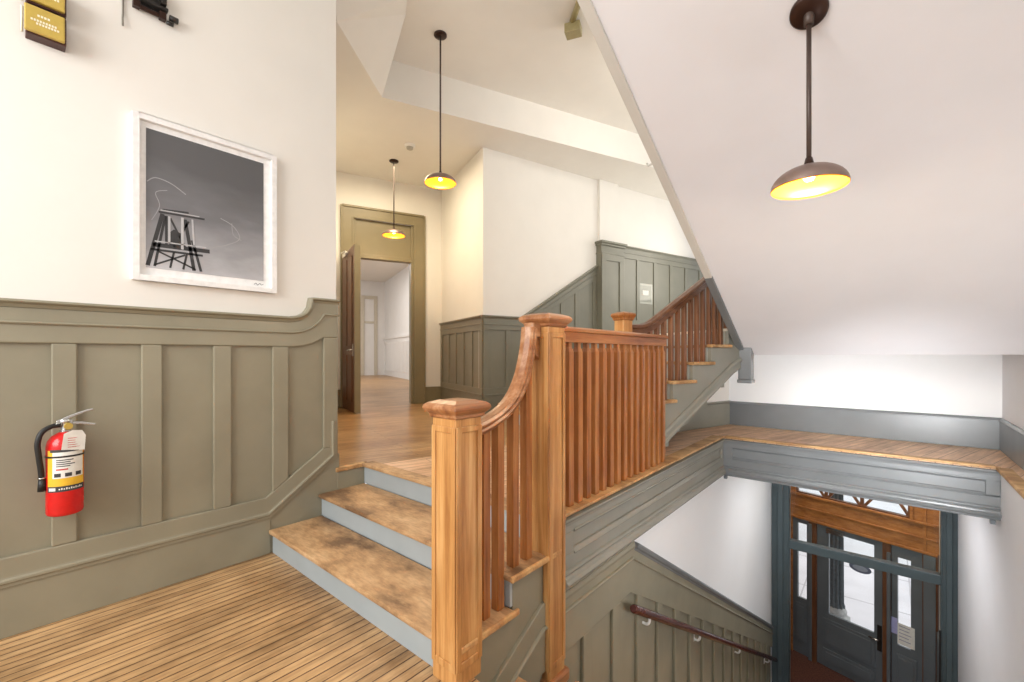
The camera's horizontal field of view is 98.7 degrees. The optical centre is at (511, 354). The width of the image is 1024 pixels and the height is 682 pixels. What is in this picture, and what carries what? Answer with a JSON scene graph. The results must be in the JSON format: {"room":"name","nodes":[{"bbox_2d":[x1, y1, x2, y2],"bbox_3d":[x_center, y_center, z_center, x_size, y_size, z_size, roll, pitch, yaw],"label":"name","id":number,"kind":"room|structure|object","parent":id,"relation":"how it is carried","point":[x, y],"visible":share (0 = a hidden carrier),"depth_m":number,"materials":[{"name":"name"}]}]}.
{"room":"stairwell landing","nodes":[
{"label":"stairwell landing","id":0,"kind":"room"},
{"bbox_2d":[0,0,335,315],"bbox_3d":[-3.273,-1.100,1.796,0.150,5.600,5.280,0,0,41],"label":"wall","id":1,"kind":"structure","parent":0,"point":[260,75],"depth_m":2.77,"materials":[{"name":"white paint"}]},
{"bbox_2d":[20,2,65,51],"bbox_3d":[-2.576,-1.808,2.421,0.105,0.156,0.173,0,0,41],"label":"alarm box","id":2,"kind":"object","parent":1,"relation":"attached to","point":[41,26],"visible":1,"depth_m":2.39,"materials":[{"name":"gold metal"}]},
{"bbox_2d":[21,0,65,19],"bbox_3d":[-2.576,-1.975,2.421,0.105,0.156,0.173,0,0,41],"label":"alarm box","id":3,"kind":"object","parent":1,"relation":"attached to","point":[58,7],"visible":0.77,"depth_m":2.42,"materials":[{"name":"gold metal"}]},
{"bbox_2d":[34,408,95,516],"bbox_3d":[-2.460,0.590,2.433,0.189,0.571,0.197,0,0,-14],"label":"fire extinguisher","id":4,"kind":"object","parent":1,"relation":"attached to","point":[62,481],"visible":1,"depth_m":2.38,"materials":[{"name":"red metal"}]},
{"bbox_2d":[50,450,75,452],"bbox_3d":[-2.425,0.517,2.386,0.111,0.015,0.024,0,0,-45],"label":"print","id":5,"kind":"object","parent":4,"relation":"on","point":[51,451],"depth_m":2.37},
{"bbox_2d":[48,481,83,492],"bbox_3d":[-2.430,0.723,2.399,0.046,0.030,0.139,0,0,40],"label":"print","id":6,"kind":"object","parent":4,"relation":"on","point":[71,486],"depth_m":2.38},
{"bbox_2d":[122,0,123,25],"bbox_3d":[-2.386,-2.459,2.697,0.011,0.881,0.022,0,0,-35],"label":"hanging cable","id":7,"kind":"object","parent":1,"relation":"hanging from","point":[122,0],"visible":1,"depth_m":2.70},
{"bbox_2d":[132,0,178,26],"bbox_3d":[-2.271,-2.252,2.807,0.060,0.217,0.230,0,0,41],"label":"wall fixture","id":8,"kind":"object","parent":1,"relation":"attached to","point":[157,8],"visible":1,"depth_m":2.81,"materials":[{"name":"black metal"}]},
{"bbox_2d":[0,297,339,639],"bbox_3d":[-3.184,0.515,1.733,0.066,1.970,5.300,0,0,41],"label":"wainscoting","id":9,"kind":"structure","parent":1,"relation":"attached to","point":[213,432],"depth_m":2.80,"materials":[{"name":"grey paint"}]},
{"bbox_2d":[131,110,276,293],"bbox_3d":[-2.080,-0.989,3.043,0.045,1.048,0.846,0,0,41],"label":"framed photograph","id":10,"kind":"object","parent":1,"relation":"attached to","point":[204,205],"visible":1,"depth_m":3.00,"materials":[{"name":"white paint"}]},
{"bbox_2d":[145,128,263,280],"bbox_3d":[-2.090,-0.996,3.040,0.005,0.882,0.691,0,0,40],"label":"print","id":11,"kind":"object","parent":10,"relation":"attached to","point":[204,202],"depth_m":3.00},
{"bbox_2d":[337,467,363,489],"bbox_3d":[-1.461,1.248,3.891,0.164,0.505,0.260,0,0,41],"label":"trim","id":12,"kind":"structure","parent":1,"relation":"attached to","point":[347,478],"depth_m":3.83,"materials":[{"name":"grey paint"}]},
{"bbox_2d":[336,462,364,471],"bbox_3d":[-1.416,0.976,3.843,0.055,0.038,0.275,0,0,41],"label":"trim","id":13,"kind":"structure","parent":1,"relation":"attached to","point":[358,464],"depth_m":3.81,"materials":[{"name":"brown wood"}]},
{"bbox_2d":[336,0,406,96],"bbox_3d":[-1.700,-3.610,4.707,1.094,0.520,2.195,0,0,16],"label":"ceiling","id":14,"kind":"structure","parent":1,"relation":"attached to","point":[372,28],"depth_m":4.85,"materials":[{"name":"white paint"}]},
{"bbox_2d":[0,552,478,681],"bbox_3d":[-1.781,1.625,0.232,4.490,0.250,4.840,0,0,41],"label":"floor","id":15,"kind":"structure","parent":0,"point":[258,619],"depth_m":2.30,"materials":[{"name":"brown wood"}]},
{"bbox_2d":[269,461,565,666],"bbox_3d":[-0.752,1.229,2.975,2.097,0.542,0.892,0,0,41],"label":"staircase","id":16,"kind":"structure","parent":15,"relation":"on","point":[370,549],"depth_m":2.87,"materials":[{"name":"blue paint"}]},
{"bbox_2d":[422,322,540,681],"bbox_3d":[-0.094,0.658,2.263,0.232,1.684,0.740,0,0,41],"label":"balustrade","id":17,"kind":"object","parent":16,"relation":"on","point":[461,429],"visible":1,"depth_m":2.05,"materials":[{"name":"brown wood"}]},
{"bbox_2d":[361,281,384,374],"bbox_3d":[-11.400,-1.520,18.542,12.200,4.960,0.150,0,0,-28],"label":"wall","id":18,"kind":"structure","parent":0,"point":[368,288],"depth_m":20.96,"materials":[{"name":"white paint"}]},
{"bbox_2d":[361,295,376,374],"bbox_3d":[-11.594,-0.920,18.318,11.650,3.776,0.078,0,0,-28],"label":"trim","id":19,"kind":"structure","parent":18,"relation":"attached to","point":[363,297],"depth_m":20.75,"materials":[{"name":"beige paint"}]},
{"bbox_2d":[361,259,408,281],"bbox_3d":[-5.728,-3.550,18.700,15.000,0.100,19.000,0,0,41],"label":"ceiling","id":20,"kind":"structure","parent":0,"point":[375,271],"depth_m":18.12,"materials":[{"name":"white paint"}]},
{"bbox_2d":[336,171,440,389],"bbox_3d":[-2.647,-1.270,8.412,2.850,4.460,0.160,0,0,-28],"label":"wall","id":21,"kind":"structure","parent":0,"point":[351,189],"depth_m":8.77,"materials":[{"name":"white paint"}]},
{"bbox_2d":[338,390,339,407],"bbox_3d":[-3.481,0.797,7.870,0.770,0.325,0.038,0,0,-28],"label":"baseboard","id":22,"kind":"structure","parent":21,"relation":"attached to","point":[338,390],"depth_m":8.02,"materials":[{"name":"green paint"}]},
{"bbox_2d":[340,244,360,412],"bbox_3d":[-2.818,-0.430,7.584,0.211,2.760,0.995,0,0,-35],"label":"door","id":23,"kind":"structure","parent":21,"relation":"in","point":[351,259],"depth_m":7.30,"materials":[{"name":"brown wood"}]},
{"bbox_2d":[340,203,425,407],"bbox_3d":[-2.469,-0.902,8.476,1.585,3.736,0.210,0,0,-28],"label":"trim","id":24,"kind":"structure","parent":21,"relation":"attached to","point":[410,249],"depth_m":8.62,"materials":[{"name":"green paint"}]},
{"bbox_2d":[426,386,439,401],"bbox_3d":[-1.580,0.797,8.859,0.345,0.325,0.038,0,0,-28],"label":"baseboard","id":25,"kind":"structure","parent":21,"relation":"attached to","point":[432,393],"depth_m":8.84,"materials":[{"name":"green paint"}]},
{"bbox_2d":[385,265,408,369],"bbox_3d":[-2.903,-1.520,15.159,0.150,4.960,13.700,0,0,-28],"label":"wall","id":26,"kind":"structure","parent":0,"point":[396,287],"depth_m":18.84,"materials":[{"name":"white paint"}]},
{"bbox_2d":[383,333,408,379],"bbox_3d":[-2.998,0.065,15.109,0.076,1.790,13.700,0,0,-28],"label":"trim","id":27,"kind":"structure","parent":26,"relation":"attached to","point":[397,347],"depth_m":18.68,"materials":[{"name":"white paint"}]},
{"bbox_2d":[441,152,478,322],"bbox_3d":[-0.903,-1.270,8.093,0.150,4.460,2.120,0,0,-28],"label":"wall","id":28,"kind":"structure","parent":0,"point":[459,203],"depth_m":7.95,"materials":[{"name":"white paint"}]},
{"bbox_2d":[439,315,482,400],"bbox_3d":[-0.974,0.155,8.011,0.058,1.610,2.100,0,0,-27],"label":"trim","id":29,"kind":"structure","parent":28,"relation":"attached to","point":[461,340],"depth_m":7.84,"materials":[{"name":"beige paint"}]},
{"bbox_2d":[336,21,668,225],"bbox_3d":[-0.313,-3.610,9.473,9.220,0.520,10.000,0,0,41],"label":"ceiling","id":30,"kind":"structure","parent":0,"point":[372,129],"depth_m":6.81,"materials":[{"name":"white paint"}]},
{"bbox_2d":[382,159,404,238],"bbox_3d":[-2.037,-2.703,7.592,0.380,1.294,0.380,0,0,41],"label":"pendant lamp","id":31,"kind":"object","parent":30,"relation":"hanging from","point":[393,233],"visible":1,"depth_m":7.59,"materials":[{"name":"brown metal"}]},
{"bbox_2d":[404,143,414,150],"bbox_3d":[-1.631,-3.312,7.021,0.170,0.075,0.170,0,0,41],"label":"smoke detector","id":32,"kind":"object","parent":30,"relation":"attached to","point":[410,146],"visible":1,"depth_m":6.98,"materials":[{"name":"white paint"}]},
{"bbox_2d":[393,0,637,133],"bbox_3d":[-0.971,-3.935,6.484,12.100,0.130,15.400,0,0,41],"label":"ceiling","id":33,"kind":"structure","parent":0,"point":[521,49],"depth_m":5.61,"materials":[{"name":"white paint"}]},
{"bbox_2d":[424,30,455,188],"bbox_3d":[-0.865,-2.970,5.315,0.380,1.799,0.380,0,0,41],"label":"pendant lamp","id":34,"kind":"object","parent":33,"relation":"hanging from","point":[438,180],"visible":1,"depth_m":5.30,"materials":[{"name":"brown metal"}]},
{"bbox_2d":[564,0,581,39],"bbox_3d":[0.701,-3.800,4.894,0.210,0.159,0.624,0,0,3],"label":"emergency light","id":35,"kind":"object","parent":33,"relation":"attached to","point":[572,29],"visible":0.96,"depth_m":5.05,"materials":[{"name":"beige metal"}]},
{"bbox_2d":[479,147,694,316],"bbox_3d":[2.530,-1.270,9.089,7.200,4.460,0.150,0,0,-33],"label":"wall","id":36,"kind":"structure","parent":0,"point":[538,223],"depth_m":7.69,"materials":[{"name":"white paint"}]},
{"bbox_2d":[483,265,597,414],"bbox_3d":[0.602,-0.376,7.742,2.500,2.672,0.059,0,0,-33],"label":"trim","id":37,"kind":"structure","parent":36,"relation":"attached to","point":[577,300],"depth_m":7.38,"materials":[{"name":"paint"}]},
{"bbox_2d":[598,179,618,242],"bbox_3d":[1.869,-2.748,8.544,0.500,1.225,0.060,0,0,-33],"label":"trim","id":38,"kind":"structure","parent":36,"relation":"attached to","point":[608,192],"depth_m":8.51,"materials":[{"name":"white paint"}]},
{"bbox_2d":[595,240,626,330],"bbox_3d":[1.916,-0.600,8.490,0.680,3.120,0.200,0,0,-33],"label":"trim","id":39,"kind":"structure","parent":36,"relation":"attached to","point":[610,260],"depth_m":8.41,"materials":[{"name":"paint"}]},
{"bbox_2d":[640,283,651,304],"bbox_3d":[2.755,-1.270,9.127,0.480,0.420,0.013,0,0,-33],"label":"wall plate","id":40,"kind":"object","parent":36,"relation":"attached to","point":[645,289],"visible":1,"depth_m":9.14,"materials":[{"name":"white plastic"}]},
{"bbox_2d":[624,246,705,333],"bbox_3d":[3.727,-1.238,9.732,3.790,1.904,0.059,0,0,-33],"label":"trim","id":41,"kind":"structure","parent":36,"relation":"attached to","point":[669,275],"depth_m":9.31,"materials":[{"name":"paint"}]},
{"bbox_2d":[338,375,1023,501],"bbox_3d":[-2.724,1.030,14.557,24.950,0.140,25.400,0,0,41],"label":"floor","id":42,"kind":"structure","parent":0,"point":[388,428],"depth_m":5.00,"materials":[{"name":"brown wood"}]},
{"bbox_2d":[519,313,667,681],"bbox_3d":[0.746,0.844,3.246,0.232,2.173,1.915,0,0,41],"label":"gallery balustrade","id":43,"kind":"object","parent":42,"relation":"on","point":[598,415],"visible":0.92,"depth_m":2.85,"materials":[{"name":"brown wood"}]},
{"bbox_2d":[497,331,741,446],"bbox_3d":[1.154,0.370,6.026,2.132,1.252,4.296,0,0,-16],"label":"staircase","id":44,"kind":"structure","parent":42,"relation":"on","point":[685,398],"depth_m":4.43,"materials":[{"name":"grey wood"}]},
{"bbox_2d":[611,276,726,399],"bbox_3d":[1.708,-0.172,4.369,1.864,1.909,0.160,0,0,-32],"label":"balustrade","id":45,"kind":"object","parent":44,"relation":"on","point":[715,325],"visible":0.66,"depth_m":4.35,"materials":[{"name":"brown wood"}]},
{"bbox_2d":[635,475,771,681],"bbox_3d":[2.068,3.490,4.934,0.235,4.820,7.310,0,0,41],"label":"wall","id":46,"kind":"structure","parent":0,"point":[721,537],"depth_m":5.47,"materials":[{"name":"white paint"}]},
{"bbox_2d":[474,566,542,681],"bbox_3d":[0.009,1.532,2.347,0.035,0.734,0.660,0,0,41],"label":"trim","id":47,"kind":"structure","parent":46,"relation":"attached to","point":[527,592],"depth_m":2.32,"materials":[{"name":"grey paint"}]},
{"bbox_2d":[492,541,773,681],"bbox_3d":[2.109,3.555,4.751,0.066,4.290,7.052,0,0,41],"label":"wainscoting","id":48,"kind":"structure","parent":46,"relation":"attached to","point":[605,641],"depth_m":3.49,"materials":[{"name":"grey paint"}]},
{"bbox_2d":[565,435,723,516],"bbox_3d":[1.352,0.968,3.945,0.132,0.021,3.355,0,0,41],"label":"trim","id":49,"kind":"structure","parent":46,"relation":"attached to","point":[678,455],"depth_m":3.54,"materials":[{"name":"brown wood"}]},
{"bbox_2d":[565,439,725,589],"bbox_3d":[1.406,1.205,3.929,0.095,0.430,3.407,0,0,41],"label":"trim","id":50,"kind":"structure","parent":46,"relation":"attached to","point":[597,532],"depth_m":3.33,"materials":[{"name":"grey paint"}]},
{"bbox_2d":[630,604,777,663],"bbox_3d":[2.643,3.486,5.316,0.100,3.286,5.463,0,0,41],"label":"wall handrail","id":51,"kind":"object","parent":46,"relation":"attached to","point":[635,609],"visible":1,"depth_m":4.12,"materials":[{"name":"brown wood"}]},
{"bbox_2d":[772,483,957,681],"bbox_3d":[5.317,3.550,6.822,2.245,4.300,0.180,0,0,41],"label":"door frame","id":52,"kind":"structure","parent":46,"relation":"in","point":[782,542],"depth_m":6.97,"materials":[{"name":"paint"}]},
{"bbox_2d":[707,379,728,402],"bbox_3d":[2.381,0.480,5.794,1.400,0.960,0.150,0,0,-33],"label":"wall","id":53,"kind":"structure","parent":0,"point":[722,394],"depth_m":6.03,"materials":[{"name":"white paint"}]},
{"bbox_2d":[678,400,730,431],"bbox_3d":[2.428,0.795,5.720,1.400,0.330,0.048,0,0,-32],"label":"baseboard","id":54,"kind":"structure","parent":53,"relation":"attached to","point":[714,414],"depth_m":5.84,"materials":[{"name":"grey paint"}]},
{"bbox_2d":[577,0,1023,382],"bbox_3d":[1.107,-1.995,1.587,2.138,4.599,6.950,0,0,41],"label":"ceiling","id":55,"kind":"structure","parent":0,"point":[921,102],"depth_m":2.66,"materials":[{"name":"paint"}]},
{"bbox_2d":[770,0,850,199],"bbox_3d":[1.401,-1.224,2.076,0.314,0.877,0.314,0,0,41],"label":"pendant lamp","id":56,"kind":"object","parent":55,"relation":"hanging from","point":[810,179],"visible":1,"depth_m":2.07,"materials":[{"name":"brown metal"}]},
{"bbox_2d":[791,650,855,681],"bbox_3d":[5.517,5.800,6.999,2.500,0.200,2.410,0,0,41],"label":"floor","id":57,"kind":"structure","parent":0,"point":[803,669],"depth_m":7.90,"materials":[{"name":"red carpet"}]},
{"bbox_2d":[476,676,578,681],"bbox_3d":[2.790,3.539,3.854,2.218,4.017,6.587,0,0,41],"label":"staircase","id":58,"kind":"structure","parent":57,"relation":"on","point":[518,679],"depth_m":2.27,"materials":[{"name":"brown wood"}]},
{"bbox_2d":[799,488,910,647],"bbox_3d":[22.503,5.875,26.348,24.000,0.250,50.700,0,0,41],"label":"ground","id":59,"kind":"structure","parent":0,"point":[859,586],"depth_m":11.07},
{"bbox_2d":[829,493,849,620],"bbox_3d":[6.838,3.925,9.284,0.460,3.650,0.460,0,0,41],"label":"column","id":60,"kind":"structure","parent":59,"relation":"on","point":[837,606],"depth_m":9.18,"materials":[{"name":"metal"}]},
{"bbox_2d":[799,554,910,614],"bbox_3d":[9.060,5.748,10.608,24.000,0.003,8.100,0,0,41],"label":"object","id":61,"kind":"structure","parent":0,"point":[804,585],"depth_m":10.83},
{"bbox_2d":[791,486,938,649],"bbox_3d":[6.049,3.550,7.619,0.120,4.300,2.306,0,0,-34],"label":"wall","id":62,"kind":"structure","parent":0,"point":[916,529],"depth_m":7.49,"materials":[{"name":"orange wood"}]},
{"bbox_2d":[793,517,808,656],"bbox_3d":[5.509,4.380,8.381,0.080,2.608,0.283,0,0,-34],"label":"window","id":63,"kind":"structure","parent":62,"relation":"in","point":[800,604],"depth_m":8.40,"materials":[{"name":"paint"}]},
{"bbox_2d":[817,524,881,681],"bbox_3d":[5.900,4.390,7.733,0.141,2.588,0.971,0,0,-33],"label":"door","id":64,"kind":"structure","parent":62,"relation":"in","point":[852,650],"depth_m":7.75,"materials":[{"name":"paint"}]},
{"bbox_2d":[849,563,870,573],"bbox_3d":[6.023,3.690,7.614,0.010,0.160,0.320,0,0,-33],"label":"oval sign","id":65,"kind":"object","parent":64,"relation":"attached to","point":[864,570],"visible":0.8,"depth_m":7.61,"materials":[{"name":"grey ceramic"}]},
{"bbox_2d":[796,487,909,518],"bbox_3d":[5.951,2.015,7.775,0.070,1.230,1.677,0,0,-34],"label":"window","id":66,"kind":"structure","parent":62,"relation":"in","point":[824,495],"depth_m":7.62,"materials":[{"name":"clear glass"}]},
{"bbox_2d":[791,491,937,557],"bbox_3d":[5.946,2.255,7.635,0.035,1.710,2.120,0,0,-34],"label":"trim","id":67,"kind":"structure","parent":62,"relation":"attached to","point":[924,523],"depth_m":7.32,"materials":[{"name":"orange wood"}]},
{"bbox_2d":[808,523,935,681],"bbox_3d":[6.044,4.410,7.508,0.050,2.580,1.760,0,0,-34],"label":"trim","id":68,"kind":"structure","parent":62,"relation":"attached to","point":[929,563],"depth_m":6.86,"materials":[{"name":"paint"}]},
{"bbox_2d":[809,520,938,681],"bbox_3d":[6.099,4.385,7.532,0.132,2.630,1.780,0,0,-33],"label":"trim","id":69,"kind":"structure","parent":62,"relation":"attached to","point":[886,547],"depth_m":7.31,"materials":[{"name":"brown wood"}]},
{"bbox_2d":[891,616,896,633],"bbox_3d":[6.267,4.430,7.213,0.003,0.260,0.078,0,0,-34],"label":"paper notice","id":70,"kind":"object","parent":62,"relation":"attached to","point":[893,619],"visible":1,"depth_m":7.21,"materials":[{"name":"paper"}]},
{"bbox_2d":[892,545,921,681],"bbox_3d":[6.363,4.375,7.090,0.080,2.618,0.386,0,0,-34],"label":"window","id":71,"kind":"structure","parent":62,"relation":"in","point":[906,662],"depth_m":7.04,"materials":[{"name":"paint"}]},
{"bbox_2d":[898,623,914,649],"bbox_3d":[6.348,4.530,7.087,0.004,0.340,0.213,0,0,-34],"label":"paper notice","id":72,"kind":"object","parent":71,"relation":"attached to","point":[906,635],"visible":1,"depth_m":7.08,"materials":[{"name":"grey paper"}]},
{"bbox_2d":[729,355,1001,417],"bbox_3d":[4.088,0.690,5.287,2.710,1.420,0.150,0,0,41],"label":"wall","id":73,"kind":"structure","parent":0,"point":[965,385],"depth_m":5.05,"materials":[{"name":"white paint"}]},
{"bbox_2d":[729,401,999,449],"bbox_3d":[3.973,0.798,5.267,2.560,0.324,0.030,0,0,41],"label":"baseboard","id":74,"kind":"structure","parent":73,"relation":"attached to","point":[944,429],"depth_m":5.07,"materials":[{"name":"wood"}]},
{"bbox_2d":[939,511,939,629],"bbox_3d":[6.403,2.825,6.466,0.140,2.850,0.690,0,0,41],"label":"wall","id":75,"kind":"structure","parent":0,"point":[939,511],"depth_m":6.71,"materials":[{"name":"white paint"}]},
{"bbox_2d":[958,476,1023,681],"bbox_3d":[4.308,3.450,3.685,0.295,4.900,8.800,0,0,41],"label":"wall","id":76,"kind":"structure","parent":0,"point":[990,556],"depth_m":4.06,"materials":[{"name":"paint"}]},
{"bbox_2d":[724,435,996,468],"bbox_3d":[3.358,0.968,4.515,2.178,0.021,0.092,0,0,41],"label":"trim","id":77,"kind":"structure","parent":76,"relation":"attached to","point":[726,436],"depth_m":4.32,"materials":[{"name":"brown wood"}]},
{"bbox_2d":[722,438,1001,520],"bbox_3d":[3.335,1.205,4.493,2.242,0.430,0.095,0,0,41],"label":"trim","id":78,"kind":"structure","parent":76,"relation":"attached to","point":[964,490],"depth_m":4.31,"materials":[{"name":"wood"}]},
{"bbox_2d":[937,631,938,681],"bbox_3d":[6.392,4.975,6.475,0.170,1.450,0.689,0,0,41],"label":"trim","id":79,"kind":"structure","parent":76,"relation":"attached to","point":[938,631],"depth_m":6.64,"materials":[{"name":"paint"}]},
{"bbox_2d":[989,519,995,524],"bbox_3d":[4.145,1.437,3.795,0.035,0.037,0.045,0,0,41],"label":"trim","id":80,"kind":"structure","parent":76,"relation":"attached to","point":[991,521],"depth_m":3.78,"materials":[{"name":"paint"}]},
{"bbox_2d":[996,467,1023,498],"bbox_3d":[1.272,0.975,0.331,0.095,0.035,8.955,0,0,41],"label":"trim","id":81,"kind":"structure","parent":76,"relation":"attached to","point":[1009,475],"depth_m":3.41,"materials":[{"name":"brown wood"}]},
{"bbox_2d":[1002,355,1023,429],"bbox_3d":[1.814,-1.475,0.653,0.150,5.050,10.150,0,0,41],"label":"wall","id":82,"kind":"structure","parent":0,"point":[1012,365],"depth_m":4.05,"materials":[{"name":"paint"}]},
{"bbox_2d":[998,418,1023,469],"bbox_3d":[1.697,0.798,0.655,0.030,0.324,10.000,0,0,41],"label":"baseboard","id":83,"kind":"structure","parent":82,"relation":"attached to","point":[1011,437],"depth_m":3.98,"materials":[{"name":"wood"}]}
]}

